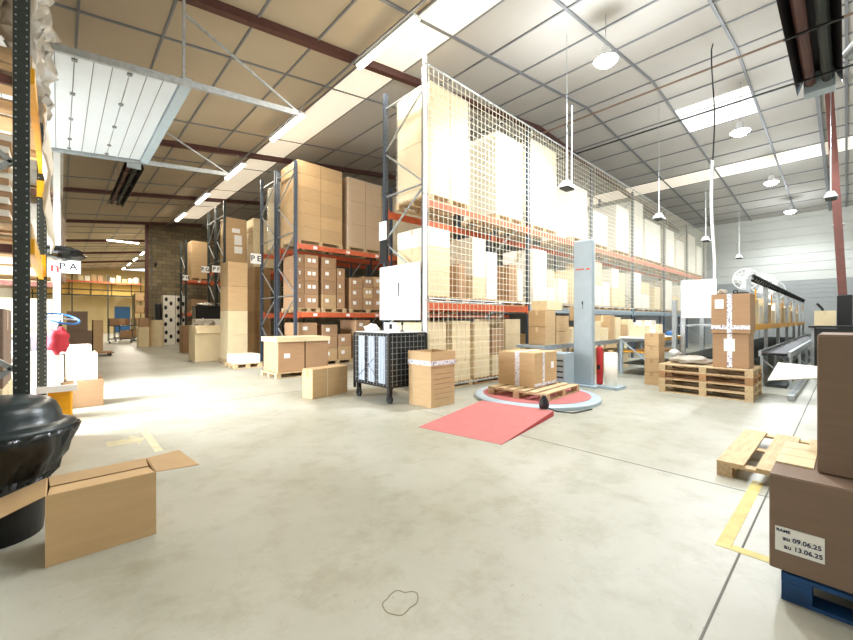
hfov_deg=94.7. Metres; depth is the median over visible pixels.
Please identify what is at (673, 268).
wooden pallet
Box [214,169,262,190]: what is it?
window
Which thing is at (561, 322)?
cardboard box
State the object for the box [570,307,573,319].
cardboard box
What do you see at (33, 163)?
load
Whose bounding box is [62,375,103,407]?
cardboard box
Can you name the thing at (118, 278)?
cardboard box
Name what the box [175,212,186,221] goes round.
strip light
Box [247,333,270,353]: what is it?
cardboard box
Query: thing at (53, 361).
truck
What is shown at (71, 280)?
rack
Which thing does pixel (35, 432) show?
waste bin
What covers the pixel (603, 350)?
cardboard box
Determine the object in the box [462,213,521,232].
wooden pallet
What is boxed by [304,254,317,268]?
cardboard box
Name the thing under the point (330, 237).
cardboard box
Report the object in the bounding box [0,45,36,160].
wooden pallet
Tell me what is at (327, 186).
cardboard box
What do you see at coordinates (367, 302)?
cardboard box
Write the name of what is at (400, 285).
notice board
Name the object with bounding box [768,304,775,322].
cardboard box
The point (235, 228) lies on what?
cardboard box
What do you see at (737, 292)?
gun
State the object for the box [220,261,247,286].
cardboard box
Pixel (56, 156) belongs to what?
rack
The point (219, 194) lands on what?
window
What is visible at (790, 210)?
lamp
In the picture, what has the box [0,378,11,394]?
cardboard box
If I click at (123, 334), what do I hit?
cardboard box
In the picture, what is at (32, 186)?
wooden pallet
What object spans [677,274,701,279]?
wooden pallet
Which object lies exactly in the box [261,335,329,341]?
cardboard
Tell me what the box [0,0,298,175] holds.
door
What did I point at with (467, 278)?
cardboard box
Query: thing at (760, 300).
cardboard box
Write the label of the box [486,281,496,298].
cardboard box
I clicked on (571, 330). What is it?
cardboard box
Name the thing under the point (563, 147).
safety net
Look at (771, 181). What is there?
lamp
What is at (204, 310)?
plastic crate
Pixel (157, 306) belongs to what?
locker
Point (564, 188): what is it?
grille
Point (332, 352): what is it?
cardboard box
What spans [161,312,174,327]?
cardboard box
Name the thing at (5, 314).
cardboard box
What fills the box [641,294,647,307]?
cardboard box
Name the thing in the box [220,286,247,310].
cardboard box
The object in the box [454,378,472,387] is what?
wooden pallet
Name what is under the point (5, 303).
cardboard box
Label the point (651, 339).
cardboard box
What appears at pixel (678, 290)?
cardboard box
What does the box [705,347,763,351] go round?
shelf
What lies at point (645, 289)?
cardboard box
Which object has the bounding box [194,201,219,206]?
window
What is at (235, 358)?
cardboard box
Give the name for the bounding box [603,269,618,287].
cardboard box
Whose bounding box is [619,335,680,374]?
work table
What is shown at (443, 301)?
safety net
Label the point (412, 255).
cardboard box
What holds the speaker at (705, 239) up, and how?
hanging from the ceiling at (779, 71)
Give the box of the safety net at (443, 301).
[429,300,504,384]
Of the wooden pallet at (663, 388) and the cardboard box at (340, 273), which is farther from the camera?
the cardboard box at (340, 273)
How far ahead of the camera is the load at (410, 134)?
8.53 m
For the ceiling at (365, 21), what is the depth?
9.07 m
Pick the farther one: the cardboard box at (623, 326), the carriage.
the cardboard box at (623, 326)
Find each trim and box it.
[30,281,144,296]
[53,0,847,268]
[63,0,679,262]
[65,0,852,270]
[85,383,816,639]
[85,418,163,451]
[145,225,147,317]
[382,590,418,615]
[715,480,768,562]
[815,96,830,210]
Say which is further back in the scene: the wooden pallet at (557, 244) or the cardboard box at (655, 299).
the cardboard box at (655, 299)
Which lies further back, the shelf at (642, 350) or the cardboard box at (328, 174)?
the cardboard box at (328, 174)
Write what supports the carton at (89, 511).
on the floor
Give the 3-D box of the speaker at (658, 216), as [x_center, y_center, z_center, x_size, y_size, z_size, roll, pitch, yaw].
[6.894,-5.021,11.658,0.400,4.102,0.260,0,0,-43]
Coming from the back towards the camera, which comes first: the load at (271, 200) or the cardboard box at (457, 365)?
the load at (271, 200)
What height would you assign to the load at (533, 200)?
2.336 m
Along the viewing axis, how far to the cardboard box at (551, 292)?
11.47 m
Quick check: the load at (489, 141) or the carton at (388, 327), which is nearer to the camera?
the carton at (388, 327)
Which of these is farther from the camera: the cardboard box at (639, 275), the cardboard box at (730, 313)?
the cardboard box at (639, 275)
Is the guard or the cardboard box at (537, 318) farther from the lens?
the cardboard box at (537, 318)
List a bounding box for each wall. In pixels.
[0,285,12,297]
[30,269,144,332]
[30,282,144,295]
[148,225,444,335]
[445,206,852,346]
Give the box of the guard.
[48,391,72,414]
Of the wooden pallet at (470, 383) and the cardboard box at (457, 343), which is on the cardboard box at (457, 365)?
the cardboard box at (457, 343)
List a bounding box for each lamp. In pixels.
[593,14,618,68]
[729,121,750,136]
[763,156,778,185]
[784,199,796,213]
[823,149,838,201]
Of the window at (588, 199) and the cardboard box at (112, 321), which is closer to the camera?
the window at (588, 199)
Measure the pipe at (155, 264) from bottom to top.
3.800 m
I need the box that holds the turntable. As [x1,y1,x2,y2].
[475,386,600,410]
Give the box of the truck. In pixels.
[11,313,80,395]
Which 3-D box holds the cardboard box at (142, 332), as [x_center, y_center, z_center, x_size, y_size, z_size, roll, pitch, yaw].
[-15.837,0.949,21.953,0.484,1.102,0.700,0,0,-43]
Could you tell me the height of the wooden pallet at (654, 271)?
0.144 m
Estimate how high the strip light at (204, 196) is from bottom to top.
0.338 m
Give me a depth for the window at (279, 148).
14.10 m
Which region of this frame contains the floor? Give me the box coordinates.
[0,332,852,639]
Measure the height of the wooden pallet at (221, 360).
0.144 m
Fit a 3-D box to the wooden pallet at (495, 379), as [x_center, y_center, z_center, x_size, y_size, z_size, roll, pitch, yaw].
[1.447,1.428,10.175,1.940,0.144,1.080,0,0,-43]
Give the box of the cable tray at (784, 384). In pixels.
[765,349,809,388]
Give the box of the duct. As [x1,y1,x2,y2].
[167,0,426,225]
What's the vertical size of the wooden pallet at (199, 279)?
0.144 m
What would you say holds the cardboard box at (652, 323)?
on the work table at (641, 350)
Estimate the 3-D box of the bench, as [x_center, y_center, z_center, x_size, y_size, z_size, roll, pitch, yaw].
[4.677,1.035,11.137,6.350,0.930,0.730,0,0,-43]
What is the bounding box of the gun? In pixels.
[733,290,748,293]
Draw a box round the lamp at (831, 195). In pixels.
[823,149,838,201]
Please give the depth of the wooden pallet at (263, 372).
10.31 m
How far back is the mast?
8.82 m
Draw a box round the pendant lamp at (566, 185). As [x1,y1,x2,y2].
[557,106,575,191]
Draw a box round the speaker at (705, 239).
[700,209,710,241]
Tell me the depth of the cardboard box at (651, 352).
9.06 m
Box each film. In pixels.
[0,0,49,96]
[37,0,61,122]
[41,103,55,253]
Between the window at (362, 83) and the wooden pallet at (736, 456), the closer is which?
the wooden pallet at (736, 456)
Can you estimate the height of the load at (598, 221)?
1.120 m
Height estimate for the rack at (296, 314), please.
6.500 m
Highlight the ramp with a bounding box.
[419,400,553,444]
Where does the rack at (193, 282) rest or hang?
on the floor
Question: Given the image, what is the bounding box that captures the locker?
[154,303,160,319]
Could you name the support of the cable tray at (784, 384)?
on the floor
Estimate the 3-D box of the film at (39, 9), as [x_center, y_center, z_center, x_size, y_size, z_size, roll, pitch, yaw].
[-4.090,-3.555,3.971,0.452,2.490,0.460,0,0,-17]
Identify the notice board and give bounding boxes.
[380,261,420,319]
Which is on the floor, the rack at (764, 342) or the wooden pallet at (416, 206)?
the rack at (764, 342)
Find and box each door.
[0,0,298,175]
[115,307,129,331]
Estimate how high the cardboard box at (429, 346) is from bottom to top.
0.458 m
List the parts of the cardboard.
lid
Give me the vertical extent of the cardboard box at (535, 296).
0.318 m
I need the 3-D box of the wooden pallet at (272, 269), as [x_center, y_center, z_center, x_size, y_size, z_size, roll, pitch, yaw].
[-8.234,-2.492,19.516,1.150,0.144,1.050,0,0,-43]
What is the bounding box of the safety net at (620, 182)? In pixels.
[595,167,635,308]
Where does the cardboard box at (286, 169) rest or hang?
on the cardboard box at (283, 184)
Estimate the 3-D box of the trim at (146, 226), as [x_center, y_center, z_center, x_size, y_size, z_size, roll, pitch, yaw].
[-17.444,-2.214,24.490,0.140,7.428,0.400,0,0,-43]
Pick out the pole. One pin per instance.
(424, 64)
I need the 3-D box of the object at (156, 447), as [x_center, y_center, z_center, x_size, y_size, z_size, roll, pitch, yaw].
[-3.944,1.504,5.040,0.630,0.012,2.050,0,0,-43]
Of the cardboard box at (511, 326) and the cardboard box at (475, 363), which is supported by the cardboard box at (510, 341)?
the cardboard box at (511, 326)
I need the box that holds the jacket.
[47,326,69,354]
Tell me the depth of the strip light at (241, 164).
15.11 m
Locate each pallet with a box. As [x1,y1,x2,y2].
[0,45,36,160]
[0,219,41,267]
[0,273,52,285]
[0,279,52,289]
[30,184,52,205]
[189,278,210,280]
[218,358,226,362]
[224,362,261,368]
[248,266,273,270]
[261,370,302,378]
[266,246,314,256]
[281,239,342,253]
[281,308,319,312]
[305,308,346,312]
[328,358,352,364]
[329,246,379,258]
[338,309,379,312]
[396,193,468,219]
[421,295,465,304]
[427,312,455,313]
[450,298,497,304]
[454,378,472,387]
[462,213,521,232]
[462,374,498,384]
[485,300,524,306]
[488,382,578,401]
[498,224,556,241]
[541,236,582,249]
[564,244,607,252]
[595,305,605,309]
[595,306,618,309]
[596,250,629,259]
[600,307,630,310]
[607,256,643,263]
[618,259,660,268]
[626,308,653,311]
[641,265,674,271]
[653,268,683,274]
[659,361,761,377]
[659,367,761,385]
[659,373,761,393]
[659,380,761,401]
[666,272,694,277]
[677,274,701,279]
[717,429,816,477]
[781,570,852,625]
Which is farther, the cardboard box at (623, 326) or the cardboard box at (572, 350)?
the cardboard box at (623, 326)
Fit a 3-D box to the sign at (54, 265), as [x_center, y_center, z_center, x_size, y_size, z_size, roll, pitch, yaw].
[-7.792,-1.100,8.237,0.130,0.360,0.012,0,0,-43]
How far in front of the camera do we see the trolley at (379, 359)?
7.25 m
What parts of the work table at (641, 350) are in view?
leg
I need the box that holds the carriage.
[596,347,625,390]
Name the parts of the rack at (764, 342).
post, post, post, rail, post, post, post, post, post, post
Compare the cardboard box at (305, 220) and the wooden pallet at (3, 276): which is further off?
the cardboard box at (305, 220)
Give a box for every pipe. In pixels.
[151,229,156,289]
[382,12,852,195]
[556,64,852,160]
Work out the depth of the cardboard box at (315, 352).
10.72 m
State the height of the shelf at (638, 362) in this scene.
0.030 m
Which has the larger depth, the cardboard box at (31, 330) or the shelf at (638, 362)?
the shelf at (638, 362)
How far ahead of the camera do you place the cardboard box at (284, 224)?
13.11 m
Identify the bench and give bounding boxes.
[516,338,644,369]
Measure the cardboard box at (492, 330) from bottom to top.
0.298 m
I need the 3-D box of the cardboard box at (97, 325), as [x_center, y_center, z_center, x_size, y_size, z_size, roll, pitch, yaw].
[-13.953,0.674,16.663,0.324,1.352,1.000,0,0,-43]
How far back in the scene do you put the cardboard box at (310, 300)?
12.75 m
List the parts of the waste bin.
lid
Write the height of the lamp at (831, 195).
4.048 m
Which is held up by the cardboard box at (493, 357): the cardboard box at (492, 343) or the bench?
the cardboard box at (492, 343)
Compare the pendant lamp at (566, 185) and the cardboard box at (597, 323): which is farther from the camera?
the cardboard box at (597, 323)
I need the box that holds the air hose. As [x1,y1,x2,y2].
[710,43,716,278]
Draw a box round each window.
[183,206,213,218]
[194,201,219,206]
[207,190,234,198]
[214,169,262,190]
[243,159,276,170]
[256,140,301,157]
[278,90,363,142]
[334,68,391,97]
[373,22,449,71]
[419,0,500,34]
[587,197,601,205]
[594,180,668,201]
[664,169,718,187]
[675,86,757,131]
[715,155,776,176]
[776,138,844,164]
[848,136,852,149]
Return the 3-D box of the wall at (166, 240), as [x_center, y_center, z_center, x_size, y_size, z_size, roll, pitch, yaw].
[-7.762,-2.790,33.587,26.430,8.580,0.250,0,0,-43]
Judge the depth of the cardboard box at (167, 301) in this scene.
23.75 m
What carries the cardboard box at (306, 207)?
on the cardboard box at (305, 220)
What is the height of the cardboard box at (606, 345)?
0.798 m
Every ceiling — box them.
[0,0,432,270]
[119,0,852,269]
[382,3,852,256]
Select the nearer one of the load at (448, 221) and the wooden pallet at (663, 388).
the wooden pallet at (663, 388)
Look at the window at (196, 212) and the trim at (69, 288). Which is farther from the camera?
the trim at (69, 288)
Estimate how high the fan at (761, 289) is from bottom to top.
0.910 m
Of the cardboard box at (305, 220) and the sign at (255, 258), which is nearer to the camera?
the cardboard box at (305, 220)
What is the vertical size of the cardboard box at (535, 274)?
1.148 m
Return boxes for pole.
[422,33,427,334]
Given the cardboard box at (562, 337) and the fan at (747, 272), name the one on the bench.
the cardboard box at (562, 337)
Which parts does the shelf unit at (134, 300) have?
post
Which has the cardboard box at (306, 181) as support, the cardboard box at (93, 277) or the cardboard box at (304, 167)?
the cardboard box at (304, 167)
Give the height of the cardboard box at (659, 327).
0.340 m
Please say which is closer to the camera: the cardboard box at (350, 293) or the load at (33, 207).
the load at (33, 207)
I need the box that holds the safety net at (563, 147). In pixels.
[531,127,595,305]
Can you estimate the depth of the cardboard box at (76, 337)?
15.92 m
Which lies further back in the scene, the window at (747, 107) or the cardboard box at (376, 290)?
the cardboard box at (376, 290)
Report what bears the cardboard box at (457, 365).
on the wooden pallet
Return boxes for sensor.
[539,395,592,413]
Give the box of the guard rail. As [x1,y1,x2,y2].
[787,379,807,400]
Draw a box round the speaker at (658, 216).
[652,178,664,220]
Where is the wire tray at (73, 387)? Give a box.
[35,380,76,393]
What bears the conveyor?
on the floor
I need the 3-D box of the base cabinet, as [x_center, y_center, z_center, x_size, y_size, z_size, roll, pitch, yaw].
[3.011,1.110,8.742,0.455,0.780,0.350,0,0,-43]
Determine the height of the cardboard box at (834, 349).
0.754 m
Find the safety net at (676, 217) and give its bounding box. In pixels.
[667,210,689,311]
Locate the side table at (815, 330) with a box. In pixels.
[808,325,852,365]
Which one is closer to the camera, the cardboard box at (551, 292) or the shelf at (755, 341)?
the cardboard box at (551, 292)
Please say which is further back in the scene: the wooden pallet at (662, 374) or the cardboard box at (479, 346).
the cardboard box at (479, 346)
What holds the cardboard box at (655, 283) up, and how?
on the cardboard box at (670, 297)
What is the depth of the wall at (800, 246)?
22.74 m
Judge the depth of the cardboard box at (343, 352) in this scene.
13.59 m
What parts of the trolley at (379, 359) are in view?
grey panel, grey panel, grey panel, panel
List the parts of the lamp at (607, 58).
cord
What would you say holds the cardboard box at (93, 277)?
on the rack at (71, 280)
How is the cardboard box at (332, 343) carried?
on the cardboard box at (332, 352)
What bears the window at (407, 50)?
attached to the ceiling at (510, 19)
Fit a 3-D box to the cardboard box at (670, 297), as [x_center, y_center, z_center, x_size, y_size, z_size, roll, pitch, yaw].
[11.469,-0.854,19.502,1.004,0.698,1.000,0,0,-43]
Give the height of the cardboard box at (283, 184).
0.418 m
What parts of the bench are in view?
rail, leg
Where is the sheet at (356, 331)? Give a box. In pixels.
[356,331,423,332]
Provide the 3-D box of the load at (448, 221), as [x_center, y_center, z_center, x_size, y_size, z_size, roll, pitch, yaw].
[0.276,-3.630,17.339,1.388,2.128,1.208,0,0,-43]
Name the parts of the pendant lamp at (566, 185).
rod, rod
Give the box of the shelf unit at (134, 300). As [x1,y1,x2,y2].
[132,294,144,338]
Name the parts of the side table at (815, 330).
leg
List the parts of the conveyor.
leg, rail, leg, rail, leg, leg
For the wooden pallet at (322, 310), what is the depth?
13.36 m
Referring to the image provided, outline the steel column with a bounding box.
[825,91,852,325]
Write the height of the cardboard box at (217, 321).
1.546 m
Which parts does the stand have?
post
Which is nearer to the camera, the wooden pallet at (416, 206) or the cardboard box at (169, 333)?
the wooden pallet at (416, 206)
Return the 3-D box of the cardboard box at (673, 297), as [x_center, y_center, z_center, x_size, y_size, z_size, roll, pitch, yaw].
[12.345,-0.854,20.322,1.004,0.698,1.000,0,0,-43]
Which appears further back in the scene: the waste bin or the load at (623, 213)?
the load at (623, 213)
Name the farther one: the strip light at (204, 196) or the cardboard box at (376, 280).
the strip light at (204, 196)
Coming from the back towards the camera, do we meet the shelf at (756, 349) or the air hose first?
the shelf at (756, 349)
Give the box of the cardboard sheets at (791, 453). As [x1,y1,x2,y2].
[776,441,816,469]
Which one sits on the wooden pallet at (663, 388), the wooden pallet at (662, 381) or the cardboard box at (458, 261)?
the wooden pallet at (662, 381)
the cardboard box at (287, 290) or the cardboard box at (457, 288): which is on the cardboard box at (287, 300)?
the cardboard box at (287, 290)
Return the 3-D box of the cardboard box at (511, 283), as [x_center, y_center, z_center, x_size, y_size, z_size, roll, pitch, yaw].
[1.905,-0.964,10.549,0.364,0.918,1.000,0,0,-43]
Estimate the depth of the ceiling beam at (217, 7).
13.01 m
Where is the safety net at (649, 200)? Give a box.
[636,191,666,310]
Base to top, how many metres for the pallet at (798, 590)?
0.144 m
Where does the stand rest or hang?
on the floor
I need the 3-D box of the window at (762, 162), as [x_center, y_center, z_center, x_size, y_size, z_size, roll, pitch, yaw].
[13.618,-6.559,16.767,1.360,0.094,1.910,0,0,-43]
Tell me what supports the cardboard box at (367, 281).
on the cardboard box at (367, 292)
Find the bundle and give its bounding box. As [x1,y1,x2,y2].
[669,355,712,363]
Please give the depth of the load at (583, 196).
12.63 m
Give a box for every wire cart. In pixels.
[107,318,133,342]
[113,319,137,341]
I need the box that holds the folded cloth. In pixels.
[364,323,379,330]
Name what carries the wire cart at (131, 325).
on the floor
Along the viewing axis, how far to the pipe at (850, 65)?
12.02 m
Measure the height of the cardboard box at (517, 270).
0.798 m
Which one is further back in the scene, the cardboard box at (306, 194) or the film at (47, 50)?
the cardboard box at (306, 194)
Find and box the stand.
[681,278,716,355]
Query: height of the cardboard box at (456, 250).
0.418 m
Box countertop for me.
[516,338,627,348]
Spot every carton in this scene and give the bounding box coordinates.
[0,450,198,567]
[189,318,221,361]
[384,323,396,331]
[408,349,455,408]
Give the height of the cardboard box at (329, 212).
0.418 m
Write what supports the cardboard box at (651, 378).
on the floor
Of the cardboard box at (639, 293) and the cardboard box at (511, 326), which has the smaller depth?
the cardboard box at (511, 326)
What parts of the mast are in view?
plate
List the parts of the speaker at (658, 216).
rod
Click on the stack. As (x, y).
(6, 142)
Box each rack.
[0,0,46,395]
[0,152,60,354]
[32,273,140,332]
[180,239,219,324]
[207,207,291,335]
[215,201,304,322]
[260,170,435,360]
[276,160,509,335]
[383,67,704,357]
[672,274,804,374]
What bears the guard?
on the floor
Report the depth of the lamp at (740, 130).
11.45 m
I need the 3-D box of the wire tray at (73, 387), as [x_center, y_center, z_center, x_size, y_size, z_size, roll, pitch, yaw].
[-4.641,0.839,4.936,0.370,0.078,0.450,0,0,-43]
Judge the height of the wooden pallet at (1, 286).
0.144 m
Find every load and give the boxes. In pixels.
[0,203,60,279]
[30,152,62,200]
[60,218,64,284]
[187,241,206,278]
[247,218,273,267]
[268,182,289,248]
[342,177,381,250]
[382,196,421,254]
[398,82,467,206]
[427,213,451,240]
[464,132,521,222]
[507,139,555,232]
[542,184,586,242]
[586,210,606,245]
[589,204,628,252]
[617,200,641,256]
[643,219,659,263]
[660,228,673,266]
[674,235,694,272]
[674,240,683,269]
[696,245,701,275]
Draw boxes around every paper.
[717,289,727,293]
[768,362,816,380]
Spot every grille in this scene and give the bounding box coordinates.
[559,186,573,191]
[825,196,836,201]
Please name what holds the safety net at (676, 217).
hanging from the rack at (387, 215)
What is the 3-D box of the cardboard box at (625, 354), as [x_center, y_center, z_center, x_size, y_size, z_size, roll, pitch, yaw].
[5.955,1.199,12.368,0.804,0.602,0.480,0,0,-43]
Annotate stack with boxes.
[0,134,12,230]
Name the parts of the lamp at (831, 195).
rod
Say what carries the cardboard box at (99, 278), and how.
on the rack at (71, 280)
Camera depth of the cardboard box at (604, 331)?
11.08 m
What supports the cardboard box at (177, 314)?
on the cardboard box at (176, 329)
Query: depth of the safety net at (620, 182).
14.03 m
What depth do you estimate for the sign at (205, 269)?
18.44 m
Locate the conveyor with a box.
[758,334,810,388]
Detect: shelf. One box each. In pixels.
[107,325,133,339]
[623,348,678,352]
[623,358,668,364]
[678,324,710,326]
[680,350,766,360]
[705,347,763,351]
[754,338,790,340]
[754,340,784,343]
[754,343,775,346]
[762,337,795,338]
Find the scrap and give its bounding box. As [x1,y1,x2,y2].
[669,349,680,354]
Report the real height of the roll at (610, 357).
0.769 m
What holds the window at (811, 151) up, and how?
attached to the ceiling at (779, 71)
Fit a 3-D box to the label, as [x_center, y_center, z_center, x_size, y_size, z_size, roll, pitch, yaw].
[-0.982,-1.750,8.874,0.025,0.940,0.260,0,0,-43]
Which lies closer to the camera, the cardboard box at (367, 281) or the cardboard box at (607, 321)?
the cardboard box at (607, 321)
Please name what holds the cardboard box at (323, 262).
on the cardboard box at (324, 274)
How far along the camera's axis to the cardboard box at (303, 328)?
12.77 m
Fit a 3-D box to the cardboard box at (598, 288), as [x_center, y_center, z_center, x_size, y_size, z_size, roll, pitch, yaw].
[5.592,-0.854,14.000,0.704,0.698,1.000,0,0,-43]
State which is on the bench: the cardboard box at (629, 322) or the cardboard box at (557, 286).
the cardboard box at (629, 322)
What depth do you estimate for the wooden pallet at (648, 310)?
17.12 m
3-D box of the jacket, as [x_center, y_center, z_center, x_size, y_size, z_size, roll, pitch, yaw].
[-5.345,0.301,5.707,0.248,0.424,0.235,0,0,13]
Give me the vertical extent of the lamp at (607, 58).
1.102 m
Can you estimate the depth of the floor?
2.92 m
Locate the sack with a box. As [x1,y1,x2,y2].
[47,245,86,261]
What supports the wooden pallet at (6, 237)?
on the rack at (25, 100)
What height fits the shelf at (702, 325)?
0.040 m
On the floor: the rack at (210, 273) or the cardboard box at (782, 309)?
the rack at (210, 273)
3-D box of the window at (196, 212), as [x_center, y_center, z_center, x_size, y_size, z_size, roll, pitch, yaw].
[-13.183,-6.149,22.520,1.050,0.148,3.440,0,0,-43]
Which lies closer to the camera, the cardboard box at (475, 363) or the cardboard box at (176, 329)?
the cardboard box at (475, 363)
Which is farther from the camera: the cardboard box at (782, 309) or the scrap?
the cardboard box at (782, 309)
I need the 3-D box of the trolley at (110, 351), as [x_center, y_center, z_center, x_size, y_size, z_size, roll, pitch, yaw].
[-14.135,1.425,16.492,1.500,0.149,1.200,0,0,-43]
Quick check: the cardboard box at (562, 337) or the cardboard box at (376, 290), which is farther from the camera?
the cardboard box at (376, 290)
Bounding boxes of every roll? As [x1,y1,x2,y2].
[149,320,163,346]
[604,350,616,385]
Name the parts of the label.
panel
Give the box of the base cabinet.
[557,351,573,383]
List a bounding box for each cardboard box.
[0,298,52,328]
[0,308,10,388]
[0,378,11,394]
[11,328,52,335]
[60,344,91,353]
[60,355,63,381]
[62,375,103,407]
[66,351,97,380]
[67,311,87,330]
[67,330,91,345]
[91,275,95,280]
[92,320,102,352]
[97,276,102,281]
[109,318,119,325]
[116,276,120,282]
[120,319,124,324]
[120,330,131,337]
[125,319,129,324]
[134,293,143,299]
[135,305,143,312]
[137,327,148,346]
[138,318,148,326]
[161,295,174,311]
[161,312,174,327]
[164,328,174,344]
[175,296,184,311]
[175,312,184,327]
[175,328,178,344]
[179,325,188,352]
[188,299,206,310]
[192,319,219,324]
[220,217,245,263]
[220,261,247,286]
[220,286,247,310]
[220,311,247,334]
[220,335,247,358]
[227,352,259,363]
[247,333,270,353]
[248,268,270,289]
[248,290,270,311]
[248,312,270,332]
[264,341,303,372]
[281,165,288,181]
[281,178,288,194]
[281,191,288,206]
[281,204,288,219]
[281,216,288,231]
[281,229,288,243]
[283,254,303,269]
[283,267,303,281]
[283,280,303,294]
[283,294,303,307]
[285,323,316,334]
[289,159,320,177]
[289,173,320,190]
[289,186,320,203]
[289,199,320,216]
[289,212,320,228]
[289,226,320,241]
[303,364,346,398]
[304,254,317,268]
[304,267,317,280]
[304,280,317,294]
[304,294,317,307]
[304,340,327,367]
[317,324,336,335]
[318,257,335,268]
[318,268,335,280]
[318,281,335,294]
[318,294,335,307]
[320,166,341,183]
[320,179,341,195]
[320,217,341,232]
[321,192,341,208]
[321,204,341,220]
[321,230,341,244]
[328,336,336,347]
[328,348,336,359]
[336,268,344,279]
[336,280,344,293]
[336,294,344,308]
[337,333,350,345]
[337,346,350,359]
[340,320,369,330]
[340,331,355,343]
[345,277,362,288]
[345,288,362,298]
[345,299,362,308]
[355,276,372,287]
[363,288,372,297]
[363,298,372,308]
[373,277,379,286]
[373,287,379,297]
[373,298,379,308]
[397,226,449,250]
[397,245,449,272]
[397,322,445,340]
[421,271,449,296]
[421,321,469,339]
[427,341,445,349]
[446,339,469,359]
[450,237,484,257]
[450,255,484,277]
[450,264,464,297]
[454,359,469,380]
[466,277,484,298]
[470,321,488,339]
[470,340,488,358]
[470,358,488,377]
[475,319,519,334]
[486,252,496,281]
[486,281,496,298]
[490,328,502,340]
[490,340,502,354]
[490,354,498,374]
[497,265,516,300]
[499,349,556,387]
[503,249,546,290]
[504,334,519,349]
[517,270,521,300]
[520,333,541,349]
[523,290,546,300]
[529,310,554,326]
[529,327,554,344]
[532,300,561,310]
[546,287,553,300]
[547,270,553,287]
[554,269,573,285]
[554,278,566,303]
[555,316,568,331]
[555,331,568,343]
[566,262,601,285]
[567,285,573,303]
[569,328,573,342]
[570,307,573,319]
[571,349,595,373]
[595,315,614,339]
[595,321,600,340]
[596,285,601,305]
[601,328,607,340]
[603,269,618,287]
[603,282,608,305]
[603,348,628,367]
[603,350,607,372]
[604,343,615,348]
[610,288,618,306]
[615,317,620,338]
[619,273,624,306]
[621,319,632,335]
[621,324,626,338]
[623,272,640,288]
[625,288,640,307]
[629,326,649,336]
[636,320,655,332]
[641,282,647,294]
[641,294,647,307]
[644,280,671,295]
[645,333,664,345]
[645,346,664,358]
[645,358,664,372]
[645,371,658,385]
[650,287,659,308]
[656,324,662,332]
[660,295,671,309]
[672,285,679,309]
[672,296,678,309]
[711,293,754,333]
[713,333,753,368]
[755,299,757,323]
[756,298,763,323]
[758,306,762,323]
[768,303,783,322]
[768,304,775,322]
[768,305,770,323]
[769,457,852,593]
[771,310,774,322]
[784,307,789,322]
[814,311,835,325]
[817,332,852,478]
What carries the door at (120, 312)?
in the wall at (96, 306)
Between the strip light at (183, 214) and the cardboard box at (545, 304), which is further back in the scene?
the strip light at (183, 214)
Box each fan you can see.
[732,268,762,295]
[751,273,775,299]
[760,280,785,302]
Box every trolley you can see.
[65,350,113,355]
[353,332,426,403]
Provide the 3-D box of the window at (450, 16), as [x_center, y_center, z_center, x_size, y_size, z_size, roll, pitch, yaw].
[0.854,-6.149,7.524,1.050,0.148,1.920,0,0,-43]
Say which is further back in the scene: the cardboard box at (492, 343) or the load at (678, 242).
the load at (678, 242)
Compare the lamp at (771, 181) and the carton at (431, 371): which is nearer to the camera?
the carton at (431, 371)
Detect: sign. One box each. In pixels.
[50,260,58,275]
[59,261,80,273]
[182,275,188,279]
[201,266,208,272]
[212,265,219,272]
[251,253,260,263]
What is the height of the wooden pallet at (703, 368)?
0.144 m
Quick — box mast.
[574,239,602,388]
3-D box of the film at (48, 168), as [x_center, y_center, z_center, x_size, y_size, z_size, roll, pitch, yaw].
[-4.401,-1.528,4.577,0.115,1.275,1.901,0,0,-43]
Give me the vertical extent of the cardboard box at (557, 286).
0.748 m
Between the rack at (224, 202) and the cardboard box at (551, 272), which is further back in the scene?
the rack at (224, 202)
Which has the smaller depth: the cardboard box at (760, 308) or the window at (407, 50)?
the window at (407, 50)
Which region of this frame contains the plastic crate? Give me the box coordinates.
[192,302,219,318]
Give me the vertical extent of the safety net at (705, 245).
4.705 m
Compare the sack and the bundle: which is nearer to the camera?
the sack
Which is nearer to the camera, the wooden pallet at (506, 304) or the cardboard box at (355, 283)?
the wooden pallet at (506, 304)
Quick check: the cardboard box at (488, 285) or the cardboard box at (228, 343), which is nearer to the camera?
the cardboard box at (488, 285)
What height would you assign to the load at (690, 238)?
2.070 m
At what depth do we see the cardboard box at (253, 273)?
15.14 m
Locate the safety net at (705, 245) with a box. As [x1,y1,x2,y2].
[690,224,706,279]
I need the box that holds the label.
[379,221,386,263]
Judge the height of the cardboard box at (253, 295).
0.836 m
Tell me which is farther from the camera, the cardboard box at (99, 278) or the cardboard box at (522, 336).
the cardboard box at (99, 278)
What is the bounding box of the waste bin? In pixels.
[0,394,81,548]
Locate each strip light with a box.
[107,239,138,243]
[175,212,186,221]
[195,192,210,204]
[224,161,246,179]
[269,108,305,141]
[355,12,420,69]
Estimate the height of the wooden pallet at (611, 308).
0.144 m
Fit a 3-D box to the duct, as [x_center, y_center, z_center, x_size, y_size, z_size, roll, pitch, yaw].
[-5.165,-5.820,12.630,0.040,0.040,31.500,0,0,-43]
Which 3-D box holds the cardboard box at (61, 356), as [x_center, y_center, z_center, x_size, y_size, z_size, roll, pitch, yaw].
[-6.387,0.827,6.589,0.444,0.416,0.550,0,0,-43]
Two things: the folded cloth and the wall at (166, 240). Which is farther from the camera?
the wall at (166, 240)
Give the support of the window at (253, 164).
attached to the ceiling at (510, 19)
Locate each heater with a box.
[107,161,143,206]
[776,0,852,99]
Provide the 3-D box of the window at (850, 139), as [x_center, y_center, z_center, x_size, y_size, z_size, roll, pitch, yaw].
[16.307,-6.559,13.894,1.360,0.094,1.940,0,0,-43]

